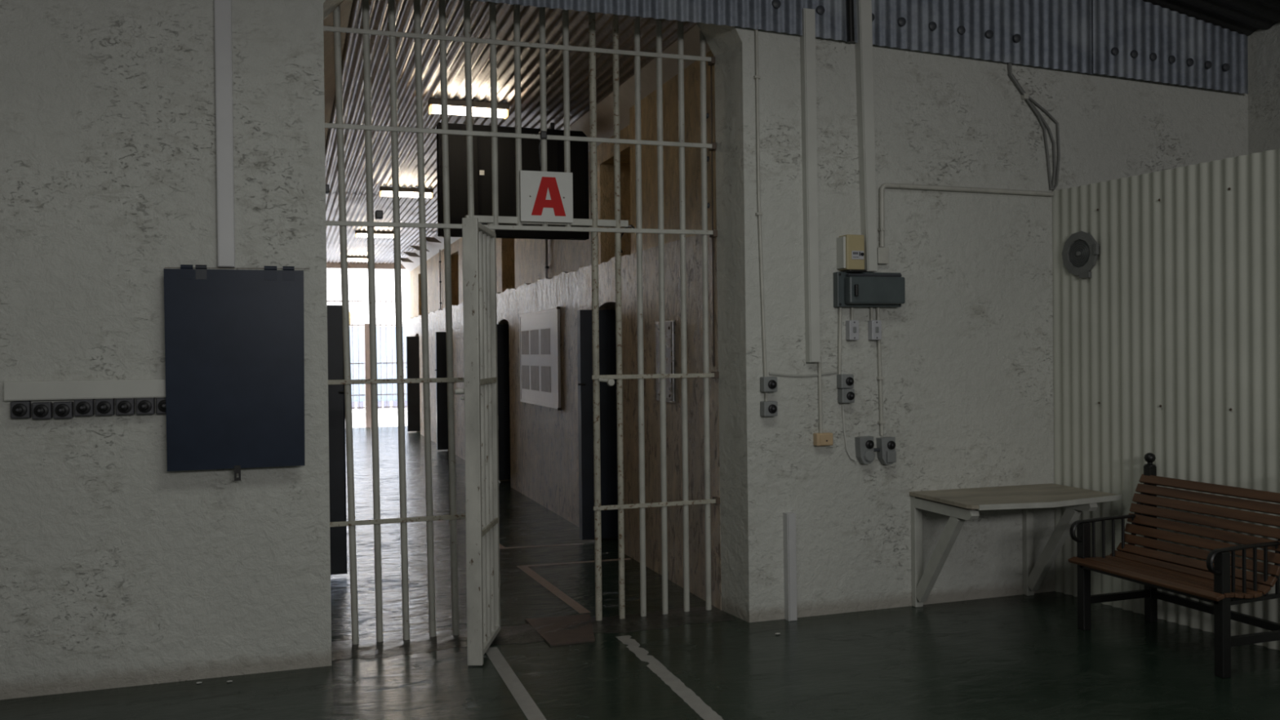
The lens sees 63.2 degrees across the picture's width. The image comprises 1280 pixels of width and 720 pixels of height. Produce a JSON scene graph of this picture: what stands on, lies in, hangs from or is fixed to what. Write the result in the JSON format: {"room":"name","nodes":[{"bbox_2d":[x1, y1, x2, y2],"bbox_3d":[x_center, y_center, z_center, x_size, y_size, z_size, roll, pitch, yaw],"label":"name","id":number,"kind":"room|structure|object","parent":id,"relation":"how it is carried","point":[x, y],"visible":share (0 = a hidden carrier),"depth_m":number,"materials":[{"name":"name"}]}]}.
{"room":"prison interior","nodes":[
{"label":"prison interior","id":0,"kind":"room"},
{"bbox_2d":[324,0,697,264],"bbox_3d":[-3.383,-2.079,14.194,2.395,0.027,17.930,-1,0,-19],"label":"ceiling","id":1,"kind":"structure","parent":0,"point":[352,61],"depth_m":7.67,"materials":[{"name":"metal"}]},
{"bbox_2d":[347,255,367,261],"bbox_3d":[-5.728,-2.052,21.070,0.630,0.106,0.110,-1,0,-19],"label":"ceiling light","id":2,"kind":"object","parent":1,"relation":"attached to","point":[351,258],"visible":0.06,"depth_m":21.02,"materials":[{"name":"beige plastic"}]},
{"bbox_2d":[347,257,367,261],"bbox_3d":[-5.728,-2.027,21.070,0.580,0.052,0.100,-1,0,-19],"label":"diffuser","id":3,"kind":"object","parent":2,"relation":"attached to","point":[348,259],"depth_m":21.03,"materials":[{"name":"beige plastic"}]},
{"bbox_2d":[355,230,393,238],"bbox_3d":[-4.277,-2.032,16.811,0.630,0.106,0.110,-1,0,-19],"label":"ceiling light","id":4,"kind":"object","parent":1,"relation":"attached to","point":[363,233],"visible":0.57,"depth_m":16.77,"materials":[{"name":"beige plastic"}]},
{"bbox_2d":[356,233,393,238],"bbox_3d":[-4.276,-2.007,16.811,0.580,0.052,0.100,-1,0,-19],"label":"diffuser","id":5,"kind":"object","parent":4,"relation":"attached to","point":[359,235],"depth_m":16.79,"materials":[{"name":"beige plastic"}]},
{"bbox_2d":[378,186,433,198],"bbox_3d":[-2.809,-2.012,12.504,0.630,0.106,0.110,-1,0,-19],"label":"ceiling light","id":6,"kind":"object","parent":1,"relation":"attached to","point":[384,191],"visible":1,"depth_m":12.46,"materials":[{"name":"beige plastic"}]},
{"bbox_2d":[382,191,431,198],"bbox_3d":[-2.808,-1.987,12.504,0.580,0.052,0.100,-1,0,-19],"label":"diffuser","id":7,"kind":"object","parent":6,"relation":"attached to","point":[386,193],"depth_m":12.47,"materials":[{"name":"beige plastic"}]},
{"bbox_2d":[400,257,413,262],"bbox_3d":[-4.725,-2.009,20.904,0.365,0.115,0.127,-1,0,-13],"label":"bracket","id":8,"kind":"object","parent":1,"relation":"attached to","point":[403,260],"visible":0.81,"depth_m":20.89,"materials":[{"name":"metal"}]},
{"bbox_2d":[402,251,419,257],"bbox_3d":[-4.338,-2.004,19.768,0.365,0.115,0.127,-1,0,-13],"label":"bracket","id":9,"kind":"object","parent":1,"relation":"attached to","point":[410,254],"visible":0.88,"depth_m":19.76,"materials":[{"name":"metal"}]},
{"bbox_2d":[409,245,429,251],"bbox_3d":[-3.951,-1.999,18.632,0.365,0.115,0.127,-1,0,-13],"label":"bracket","id":10,"kind":"object","parent":1,"relation":"attached to","point":[416,247],"visible":0.69,"depth_m":18.62,"materials":[{"name":"metal"}]},
{"bbox_2d":[426,236,441,243],"bbox_3d":[-3.467,-1.992,17.212,0.365,0.115,0.127,-1,0,-13],"label":"bracket","id":11,"kind":"object","parent":1,"relation":"attached to","point":[428,238],"visible":0.94,"depth_m":17.20,"materials":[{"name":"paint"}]},
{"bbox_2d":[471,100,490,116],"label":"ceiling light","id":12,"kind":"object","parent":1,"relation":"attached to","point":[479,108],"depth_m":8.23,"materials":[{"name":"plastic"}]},
{"bbox_2d":[431,104,506,117],"bbox_3d":[-1.357,-1.968,8.245,0.580,0.052,0.100,-1,0,-19],"label":"diffuser","id":13,"kind":"object","parent":12,"relation":"attached to","point":[481,110],"depth_m":8.22,"materials":[{"name":"beige plastic"}]},
{"bbox_2d":[436,117,589,239],"bbox_3d":[-1.078,-1.548,8.905,1.293,1.003,0.114,-1,0,-19],"label":"panel","id":14,"kind":"object","parent":1,"relation":"hanging from","point":[482,145],"visible":0.59,"depth_m":8.83,"materials":[{"name":"black metal"}]},
{"bbox_2d":[406,50,721,609],"bbox_3d":[-2.075,-0.298,14.664,0.500,3.600,17.300,-1,0,-19],"label":"wall","id":15,"kind":"structure","parent":0,"point":[544,440],"depth_m":7.99,"materials":[{"name":"paint"}]},
{"bbox_2d":[405,336,420,431],"bbox_3d":[-4.470,0.485,21.292,0.642,1.935,0.123,-1,0,-19],"label":"door","id":16,"kind":"structure","parent":15,"relation":"in","point":[412,366],"depth_m":21.21,"materials":[{"name":"blue paint"}]},
{"bbox_2d":[439,248,441,309],"bbox_3d":[-3.482,-1.372,18.141,0.035,1.120,0.050,-1,0,-19],"label":"pipe","id":17,"kind":"object","parent":15,"relation":"attached to","point":[440,261],"visible":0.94,"depth_m":18.13,"materials":[{"name":"white plastic"}]},
{"bbox_2d":[435,332,448,449],"bbox_3d":[-3.067,0.504,17.175,0.642,1.935,0.123,-1,0,-19],"label":"door","id":18,"kind":"structure","parent":15,"relation":"in","point":[442,418],"depth_m":17.09,"materials":[{"name":"blue paint"}]},
{"bbox_2d":[497,324,511,479],"bbox_3d":[-1.637,0.523,12.982,0.642,1.935,0.123,-1,0,-19],"label":"door","id":19,"kind":"structure","parent":15,"relation":"in","point":[503,338],"depth_m":12.94,"materials":[{"name":"blue paint"}]},
{"bbox_2d":[519,306,561,410],"bbox_3d":[-1.061,-0.018,10.879,0.030,1.004,1.740,-1,0,-19],"label":"notice board","id":20,"kind":"object","parent":15,"relation":"attached to","point":[539,331],"visible":1,"depth_m":10.74,"materials":[{"name":"metal"}]},
{"bbox_2d":[544,239,549,277],"bbox_3d":[-0.966,-1.368,10.758,0.035,1.060,0.050,-1,0,-19],"label":"pipe","id":21,"kind":"object","parent":15,"relation":"attached to","point":[546,267],"visible":0.23,"depth_m":10.75,"materials":[{"name":"white plastic"}]},
{"bbox_2d":[400,23,711,271],"bbox_3d":[-2.344,-2.000,14.560,0.215,0.230,17.290,-1,0,-19],"label":"trim","id":22,"kind":"structure","parent":15,"relation":"attached to","point":[605,120],"depth_m":7.89,"materials":[{"name":"paint"}]},
{"bbox_2d":[577,309,617,540],"bbox_3d":[-0.227,0.542,8.846,0.642,1.935,0.123,-1,0,-19],"label":"door","id":23,"kind":"structure","parent":15,"relation":"in","point":[607,338],"depth_m":8.79,"materials":[{"name":"blue paint"}]},
{"bbox_2d":[621,224,635,253],"bbox_3d":[-0.104,-0.935,8.034,0.026,0.195,0.391,-1,0,-19],"label":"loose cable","id":24,"kind":"object","parent":15,"relation":"attached to","point":[630,225],"visible":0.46,"depth_m":7.99,"materials":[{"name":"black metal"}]},
{"bbox_2d":[655,320,675,403],"bbox_3d":[0.168,0.011,7.269,0.031,0.565,0.388,-1,0,-19],"label":"steel plate","id":25,"kind":"object","parent":15,"relation":"attached to","point":[670,368],"visible":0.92,"depth_m":7.20,"materials":[{"name":"grey metal"}]},
{"bbox_2d":[706,66,715,366],"bbox_3d":[0.432,-0.898,6.484,0.018,1.880,0.093,-1,0,-19],"label":"strip","id":26,"kind":"object","parent":15,"relation":"attached to","point":[707,114],"visible":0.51,"depth_m":6.45,"materials":[{"name":"metal"}]},
{"bbox_2d":[0,0,1248,699],"bbox_3d":[0.293,-1.048,6.154,8.350,5.188,0.330,-1,0,-19],"label":"wall","id":27,"kind":"structure","parent":0,"point":[118,568],"depth_m":5.32,"materials":[{"name":"paint"}]},
{"bbox_2d":[9,400,31,418],"bbox_3d":[-2.897,0.234,4.861,0.080,0.080,0.075,-1,0,-19],"label":"wall switch","id":28,"kind":"object","parent":27,"relation":"attached to","point":[20,409],"visible":1,"depth_m":4.85,"materials":[{"name":"grey plastic"}]},
{"bbox_2d":[31,401,53,419],"bbox_3d":[-2.813,0.238,4.889,0.080,0.080,0.075,-1,0,-19],"label":"wall switch","id":29,"kind":"object","parent":27,"relation":"attached to","point":[40,410],"visible":1,"depth_m":4.88,"materials":[{"name":"grey plastic"}]},
{"bbox_2d":[53,401,73,418],"bbox_3d":[-2.729,0.237,4.918,0.080,0.080,0.075,-1,0,-19],"label":"wall switch","id":30,"kind":"object","parent":27,"relation":"attached to","point":[61,410],"visible":1,"depth_m":4.90,"materials":[{"name":"grey plastic"}]},
{"bbox_2d":[74,399,94,416],"bbox_3d":[-2.646,0.227,4.947,0.080,0.080,0.075,-1,0,-19],"label":"wall switch","id":31,"kind":"object","parent":27,"relation":"attached to","point":[82,407],"visible":1,"depth_m":4.93,"materials":[{"name":"grey plastic"}]},
{"bbox_2d":[3,378,165,400],"bbox_3d":[-2.630,0.142,4.970,0.715,0.090,0.040,-1,0,-19],"label":"conduit","id":32,"kind":"object","parent":27,"relation":"attached to","point":[153,388],"visible":0.87,"depth_m":4.94,"materials":[{"name":"paint"}]},
{"bbox_2d":[94,398,115,415],"bbox_3d":[-2.562,0.226,4.975,0.080,0.080,0.075,-1,0,-19],"label":"wall switch","id":33,"kind":"object","parent":27,"relation":"attached to","point":[102,406],"visible":1,"depth_m":4.96,"materials":[{"name":"grey plastic"}]},
{"bbox_2d":[115,398,134,415],"bbox_3d":[-2.478,0.225,5.004,0.080,0.080,0.075,-1,0,-19],"label":"wall switch","id":34,"kind":"object","parent":27,"relation":"attached to","point":[124,406],"visible":1,"depth_m":4.99,"materials":[{"name":"grey plastic"}]},
{"bbox_2d":[135,397,155,414],"bbox_3d":[-2.394,0.224,5.032,0.080,0.080,0.075,-1,0,-19],"label":"wall switch","id":35,"kind":"object","parent":27,"relation":"attached to","point":[146,406],"visible":1,"depth_m":5.02,"materials":[{"name":"grey plastic"}]},
{"bbox_2d":[155,397,165,413],"bbox_3d":[-2.311,0.223,5.061,0.080,0.080,0.075,-1,0,-19],"label":"wall switch","id":36,"kind":"object","parent":27,"relation":"attached to","point":[160,402],"visible":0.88,"depth_m":5.04,"materials":[{"name":"grey plastic"}]},
{"bbox_2d":[213,0,235,267],"bbox_3d":[-2.066,-1.591,5.157,0.080,2.260,0.035,-1,0,-19],"label":"conduit","id":37,"kind":"object","parent":27,"relation":"attached to","point":[222,8],"visible":1,"depth_m":5.14,"materials":[{"name":"white plastic"}]},
{"bbox_2d":[163,264,309,480],"bbox_3d":[-1.986,0.063,5.160,0.673,1.061,0.091,-1,0,-19],"label":"notice board","id":38,"kind":"object","parent":27,"relation":"attached to","point":[234,339],"visible":1,"depth_m":5.13,"materials":[{"name":"blue paint"}]},
{"bbox_2d":[323,0,720,665],"bbox_3d":[-0.522,-0.252,5.750,2.333,3.621,0.675,-1,0,-19],"label":"gate","id":39,"kind":"object","parent":27,"relation":"attached to","point":[480,391],"visible":0.89,"depth_m":5.87,"materials":[{"name":"metal"}]},
{"bbox_2d":[520,170,573,222],"bbox_3d":[-0.539,-0.945,6.023,0.312,0.293,0.010,-1,0,-19],"label":"letter sign","id":40,"kind":"object","parent":39,"relation":"attached to","point":[544,196],"visible":1,"depth_m":6.02,"materials":[{"name":"metal"}]},
{"bbox_2d":[331,605,736,660],"bbox_3d":[-0.576,1.550,5.967,2.300,0.013,0.444,-1,0,-19],"label":"door threshold","id":41,"kind":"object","parent":27,"relation":"attached to","point":[390,646],"depth_m":5.89,"materials":[{"name":"concrete"}]},
{"bbox_2d":[753,29,766,377],"bbox_3d":[0.707,-0.925,6.106,0.062,2.065,0.028,-1,0,-19],"label":"conduit","id":42,"kind":"object","parent":27,"relation":"attached to","point":[757,77],"visible":1,"depth_m":6.10,"materials":[{"name":"paint"}]},
{"bbox_2d":[764,391,767,400],"bbox_3d":[0.743,0.222,6.124,0.018,0.080,0.015,-1,0,-19],"label":"conduit","id":43,"kind":"object","parent":27,"relation":"attached to","point":[766,393],"visible":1,"depth_m":6.12,"materials":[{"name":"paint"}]},
{"bbox_2d":[760,376,777,391],"bbox_3d":[0.760,0.143,6.099,0.088,0.088,0.090,-1,0,-19],"label":"wall switch","id":44,"kind":"object","parent":27,"relation":"attached to","point":[769,384],"visible":1,"depth_m":6.08,"materials":[{"name":"grey plastic"}]},
{"bbox_2d":[760,400,777,416],"bbox_3d":[0.762,0.286,6.100,0.088,0.088,0.090,-1,0,-19],"label":"wall switch","id":45,"kind":"object","parent":27,"relation":"attached to","point":[767,408],"visible":1,"depth_m":6.08,"materials":[{"name":"grey plastic"}]},
{"bbox_2d":[476,0,1096,74],"bbox_3d":[0.619,-2.573,6.036,5.030,1.440,0.034,-1,0,-19],"label":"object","id":46,"kind":"structure","parent":27,"relation":"attached to","point":[1054,34],"depth_m":6.46,"materials":[{"name":"metal"}]},
{"bbox_2d":[782,511,796,621],"bbox_3d":[0.890,1.223,6.164,0.060,0.635,0.061,-1,0,-19],"label":"conduit","id":47,"kind":"object","parent":27,"relation":"attached to","point":[788,517],"visible":1,"depth_m":6.14,"materials":[{"name":"white plastic"}]},
{"bbox_2d":[768,370,836,377],"bbox_3d":[0.974,0.086,6.213,0.452,0.034,0.016,-1,0,-19],"label":"cable","id":48,"kind":"object","parent":27,"relation":"attached to","point":[831,372],"visible":1,"depth_m":6.20,"materials":[{"name":"grey plastic"}]},
{"bbox_2d":[800,8,820,362],"bbox_3d":[1.013,-1.034,6.195,0.090,2.095,0.061,-1,0,-19],"label":"conduit","id":49,"kind":"object","parent":27,"relation":"attached to","point":[807,41],"visible":1,"depth_m":6.17,"materials":[{"name":"paint"}]},
{"bbox_2d":[817,355,822,432],"bbox_3d":[1.081,0.208,6.239,0.025,0.460,0.019,-1,0,-19],"label":"conduit","id":50,"kind":"object","parent":27,"relation":"attached to","point":[820,387],"visible":1,"depth_m":6.23,"materials":[{"name":"paint"}]},
{"bbox_2d":[813,432,833,445],"bbox_3d":[1.100,0.475,6.232,0.110,0.075,0.060,-1,0,-19],"label":"junction box","id":51,"kind":"object","parent":27,"relation":"attached to","point":[819,438],"visible":1,"depth_m":6.21,"materials":[{"name":"beige plastic"}]},
{"bbox_2d":[837,306,841,374],"bbox_3d":[1.207,-0.114,6.281,0.030,0.440,0.019,-1,0,-19],"label":"conduit","id":52,"kind":"object","parent":27,"relation":"attached to","point":[839,366],"visible":1,"depth_m":6.27,"materials":[{"name":"paint"}]},
{"bbox_2d":[836,373,853,388],"bbox_3d":[1.243,0.128,6.263,0.085,0.085,0.090,-1,0,-19],"label":"wall switch","id":53,"kind":"object","parent":27,"relation":"attached to","point":[843,380],"visible":1,"depth_m":6.25,"materials":[{"name":"grey plastic"}]},
{"bbox_2d":[837,388,854,403],"bbox_3d":[1.248,0.216,6.266,0.085,0.085,0.090,-1,0,-19],"label":"wall switch","id":54,"kind":"object","parent":27,"relation":"attached to","point":[844,395],"visible":1,"depth_m":6.25,"materials":[{"name":"grey plastic"}]},
{"bbox_2d":[841,405,856,462],"bbox_3d":[1.269,0.446,6.307,0.092,0.343,0.014,-1,0,-9],"label":"cable","id":55,"kind":"object","parent":27,"relation":"attached to","point":[842,406],"visible":1,"depth_m":6.30,"materials":[{"name":"paint"}]},
{"bbox_2d":[845,0,854,43],"bbox_3d":[1.260,-2.265,6.256,0.057,0.701,0.042,-1,0,-19],"label":"drain pipe","id":56,"kind":"object","parent":27,"relation":"attached to","point":[850,3],"visible":1,"depth_m":6.24,"materials":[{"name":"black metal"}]},
{"bbox_2d":[836,234,864,271],"bbox_3d":[1.269,-0.645,6.256,0.135,0.210,0.114,-1,0,-19],"label":"meter box","id":57,"kind":"object","parent":27,"relation":"attached to","point":[850,247],"visible":0.96,"depth_m":6.22,"materials":[{"name":"beige plastic"}]},
{"bbox_2d":[853,251,860,257],"bbox_3d":[1.295,-0.629,6.213,0.049,0.034,0.002,-1,0,-19],"label":"print","id":58,"kind":"object","parent":57,"relation":"attached to","point":[855,254],"depth_m":6.21},
{"bbox_2d":[845,320,858,340],"bbox_3d":[1.286,-0.180,6.294,0.066,0.120,0.058,-1,0,-19],"label":"light switch","id":59,"kind":"object","parent":27,"relation":"attached to","point":[851,326],"visible":1,"depth_m":6.27,"materials":[{"name":"white plastic"}]},
{"bbox_2d":[850,306,853,319],"bbox_3d":[1.286,-0.285,6.307,0.018,0.100,0.017,-1,0,-19],"label":"conduit","id":60,"kind":"object","parent":27,"relation":"attached to","point":[851,308],"visible":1,"depth_m":6.30,"materials":[{"name":"paint"}]},
{"bbox_2d":[854,435,875,464],"bbox_3d":[1.368,0.546,6.308,0.100,0.165,0.090,-1,0,-19],"label":"power outlet","id":61,"kind":"object","parent":27,"relation":"attached to","point":[864,451],"visible":1,"depth_m":6.29,"materials":[{"name":"grey plastic"}]},
{"bbox_2d":[864,449,875,462],"bbox_3d":[1.391,0.581,6.287,0.072,0.072,0.020,-1,0,-19],"label":"socket","id":62,"kind":"object","parent":61,"relation":"attached to","point":[869,455],"depth_m":6.28,"materials":[{"name":"grey plastic"}]},
{"bbox_2d":[873,448,879,451],"bbox_3d":[1.437,0.548,6.345,0.070,0.022,0.022,-1,0,-19],"label":"conduit","id":63,"kind":"object","parent":61,"relation":"attached to","point":[874,449],"visible":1,"depth_m":6.34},
{"bbox_2d":[854,0,877,272],"bbox_3d":[1.365,-1.486,6.308,0.120,1.900,0.071,-1,0,-19],"label":"conduit","id":64,"kind":"object","parent":27,"relation":"attached to","point":[864,46],"visible":0.96,"depth_m":6.28,"materials":[{"name":"paint"}]},
{"bbox_2d":[833,269,905,307],"bbox_3d":[1.399,-0.431,6.281,0.440,0.220,0.152,-1,0,-19],"label":"switchboard","id":65,"kind":"object","parent":27,"relation":"attached to","point":[851,287],"visible":1,"depth_m":6.24,"materials":[{"name":"black metal"}]},
{"bbox_2d":[870,306,873,319],"bbox_3d":[1.414,-0.287,6.351,0.018,0.100,0.017,-1,0,-19],"label":"conduit","id":66,"kind":"object","parent":27,"relation":"attached to","point":[871,308],"visible":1,"depth_m":6.34,"materials":[{"name":"paint"}]},
{"bbox_2d":[867,320,881,340],"bbox_3d":[1.433,-0.182,6.344,0.066,0.120,0.058,-1,0,-19],"label":"box","id":67,"kind":"object","parent":27,"relation":"attached to","point":[874,326],"visible":1,"depth_m":6.33,"materials":[{"name":"white plastic"}]},
{"bbox_2d":[875,306,885,435],"bbox_3d":[1.472,0.062,6.370,0.046,0.800,0.032,-1,0,-19],"label":"conduit","id":68,"kind":"object","parent":27,"relation":"attached to","point":[879,378],"visible":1,"depth_m":6.36,"materials":[{"name":"paint"}]},
{"bbox_2d":[876,247,888,264],"bbox_3d":[1.481,-0.638,6.365,0.075,0.100,0.040,-1,0,-19],"label":"junction box","id":69,"kind":"object","parent":27,"relation":"attached to","point":[882,252],"visible":0.8,"depth_m":6.35,"materials":[{"name":"paint"}]},
{"bbox_2d":[875,436,896,464],"bbox_3d":[1.509,0.555,6.356,0.097,0.165,0.090,-1,0,-19],"label":"power outlet","id":70,"kind":"object","parent":27,"relation":"attached to","point":[886,455],"visible":1,"depth_m":6.33,"materials":[{"name":"grey plastic"}]},
{"bbox_2d":[886,450,896,462],"bbox_3d":[1.531,0.590,6.337,0.062,0.070,0.019,-1,0,-19],"label":"socket","id":71,"kind":"object","parent":70,"relation":"attached to","point":[891,455],"depth_m":6.33,"materials":[{"name":"grey plastic"}]},
{"bbox_2d":[877,182,1053,247],"bbox_3d":[2.074,-0.896,6.566,1.295,0.393,0.040,-1,0,-19],"label":"conduit","id":72,"kind":"object","parent":27,"relation":"attached to","point":[882,228],"visible":1,"depth_m":6.47,"materials":[{"name":"paint"}]},
{"bbox_2d":[1007,62,1060,191],"bbox_3d":[2.552,-1.522,6.729,0.406,0.841,0.035,-1,0,-19],"label":"cable bundle","id":73,"kind":"object","parent":27,"relation":"attached to","point":[1024,95],"visible":1,"depth_m":6.76,"materials":[{"name":"paint"}]},
{"bbox_2d":[1093,0,1248,94],"bbox_3d":[3.619,-2.167,7.045,1.350,0.632,0.034,-1,0,-19],"label":"corrugated metal panel","id":74,"kind":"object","parent":27,"relation":"attached to","point":[1136,39],"depth_m":7.03,"materials":[{"name":"metal"}]},
{"bbox_2d":[0,426,1279,719],"bbox_3d":[-0.799,1.589,9.693,8.500,0.120,28.050,-1,0,-19],"label":"floor","id":75,"kind":"structure","parent":0,"point":[1015,657],"depth_m":5.31,"materials":[{"name":"green paint"}]},
{"bbox_2d":[485,646,546,719],"bbox_3d":[-0.440,1.567,4.506,0.075,0.002,2.400,-1,0,-18],"label":"floor marking","id":76,"kind":"object","parent":75,"relation":"on","point":[517,689],"depth_m":4.99,"materials":[{"name":"paint"}]},
{"bbox_2d":[499,542,584,549],"bbox_3d":[-0.811,1.538,8.595,0.712,0.002,0.050,-1,0,-14],"label":"floor marking","id":77,"kind":"object","parent":75,"relation":"on","point":[580,543],"depth_m":8.60,"materials":[{"name":"paint"}]},
{"bbox_2d":[517,565,590,613],"bbox_3d":[-0.612,1.548,7.088,0.070,0.002,1.521,-1,1,-21],"label":"floor marking","id":78,"kind":"object","parent":75,"relation":"on","point":[569,601],"depth_m":6.98,"materials":[{"name":"paint"}]},
{"bbox_2d":[524,613,595,646],"bbox_3d":[-0.406,1.551,6.002,0.395,0.009,0.590,-1,0,-19],"label":"floor patch","id":79,"kind":"structure","parent":75,"relation":"on","point":[581,634],"depth_m":5.96,"materials":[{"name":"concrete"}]},
{"bbox_2d":[516,558,630,567],"bbox_3d":[-0.497,1.540,7.904,0.880,0.002,0.050,-1,0,-17],"label":"floor marking","id":80,"kind":"object","parent":75,"relation":"on","point":[618,558],"depth_m":7.89,"materials":[{"name":"paint"}]},
{"bbox_2d":[615,635,723,719],"bbox_3d":[0.256,1.558,4.717,0.087,0.002,2.373,-1,0,-17],"label":"floor marking","id":81,"kind":"object","parent":75,"relation":"on","point":[688,695],"depth_m":5.03,"materials":[{"name":"paint"}]},
{"bbox_2d":[909,483,1121,607],"bbox_3d":[2.288,1.168,6.328,1.093,0.712,0.648,-1,0,-19],"label":"wall shelf","id":82,"kind":"object","parent":75,"relation":"on","point":[962,504],"visible":1,"depth_m":6.35,"materials":[{"name":"white paint"}]},
{"bbox_2d":[1067,453,1279,678],"bbox_3d":[2.861,1.034,5.523,0.600,0.981,1.000,-1,0,-19],"label":"park bench","id":83,"kind":"object","parent":75,"relation":"on","point":[1219,584],"visible":1,"depth_m":5.53,"materials":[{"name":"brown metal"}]},
{"bbox_2d":[1052,148,1279,650],"bbox_3d":[3.733,0.214,4.532,0.024,2.620,4.991,-1,1,-24],"label":"wall partition","id":84,"kind":"structure","parent":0,"point":[1169,350],"depth_m":6.01,"materials":[{"name":"beige paint"}]},
{"bbox_2d":[1062,231,1098,278],"bbox_3d":[2.781,-0.665,6.574,0.034,0.300,0.297,-1,1,-23],"label":"fire alarm","id":85,"kind":"object","parent":84,"relation":"attached to","point":[1080,252],"visible":1,"depth_m":6.56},
{"bbox_2d":[1142,0,1279,35],"bbox_3d":[1.997,-2.915,1.391,8.650,1.495,10.570,-1,0,-19],"label":"ceiling","id":86,"kind":"structure","parent":0,"point":[1246,17],"depth_m":7.04,"materials":[{"name":"metal"}]},
{"bbox_2d":[1246,22,1279,154],"bbox_3d":[5.985,-0.535,2.724,0.200,4.100,10.500,-1,0,-19],"label":"wall","id":87,"kind":"structure","parent":0,"point":[1264,46],"depth_m":7.22,"materials":[{"name":"paint"}]},
{"bbox_3d":[-4.644,-0.264,13.788,0.300,3.600,17.300,-1,0,-19],"label":"wall","id":88,"kind":"structure","parent":0,"visible":0},
{"bbox_2d":[327,305,346,574],"bbox_3d":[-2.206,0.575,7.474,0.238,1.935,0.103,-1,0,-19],"label":"door","id":89,"kind":"structure","parent":88,"relation":"in","point":[336,408],"depth_m":7.47,"materials":[{"name":"blue paint"}]},
{"bbox_2d":[323,0,352,146],"bbox_3d":[-4.443,-1.972,13.844,0.200,0.230,17.290,-1,0,-19],"label":"trim","id":90,"kind":"structure","parent":88,"relation":"attached to","point":[345,6],"depth_m":6.60,"materials":[{"name":"paint"}]},
{"label":"outside","id":91,"kind":"structure","parent":0,"visible":0},
{"bbox_2d":[351,400,407,427],"bbox_3d":[-8.023,1.495,32.903,30.000,0.120,20.550,-1,0,-19],"label":"ground","id":92,"kind":"structure","parent":91,"point":[362,415],"depth_m":26.21,"materials":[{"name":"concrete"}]},
{"bbox_2d":[327,270,364,427],"bbox_3d":[-6.786,-0.230,22.778,1.455,3.470,0.014,-1,0,-19],"label":"gate","id":93,"kind":"object","parent":92,"relation":"on","point":[328,300],"visible":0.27,"depth_m":22.93,"materials":[{"name":"metal"}]},
{"bbox_2d":[364,323,371,427],"bbox_3d":[-6.020,0.344,23.042,0.140,2.300,0.080,-1,0,-19],"label":"gate post","id":94,"kind":"object","parent":92,"relation":"on","point":[366,335],"visible":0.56,"depth_m":23.00,"materials":[{"name":"grey metal"}]},
{"bbox_2d":[326,267,409,326],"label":"window","id":95,"kind":"structure","parent":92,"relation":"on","point":[363,307],"depth_m":35.88,"materials":[{"name":"white glass"}]},
{"bbox_2d":[349,326,407,413],"bbox_3d":[-6.335,0.245,29.511,9.040,2.400,0.150,-1,0,-19],"label":"fence","id":96,"kind":"object","parent":92,"relation":"on","point":[384,387],"visible":0.1,"depth_m":29.21,"materials":[{"name":"grey metal"}]},
{"bbox_2d":[375,271,409,426],"bbox_3d":[-5.413,-0.249,23.246,1.145,3.470,0.014,-1,0,-19],"label":"gate","id":97,"kind":"object","parent":92,"relation":"on","point":[380,301],"visible":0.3,"depth_m":23.18,"materials":[{"name":"metal"}]},
{"bbox_3d":[-3.334,-2.138,14.390,3.215,0.050,17.590,-1,0,-19],"label":"ceiling","id":98,"kind":"structure","parent":0,"visible":0},
{"bbox_2d":[326,262,406,269],"bbox_3d":[-6.181,-2.102,22.743,3.215,0.200,0.060,-1,0,-19],"label":"trim","id":99,"kind":"structure","parent":98,"relation":"attached to","point":[331,265],"depth_m":22.75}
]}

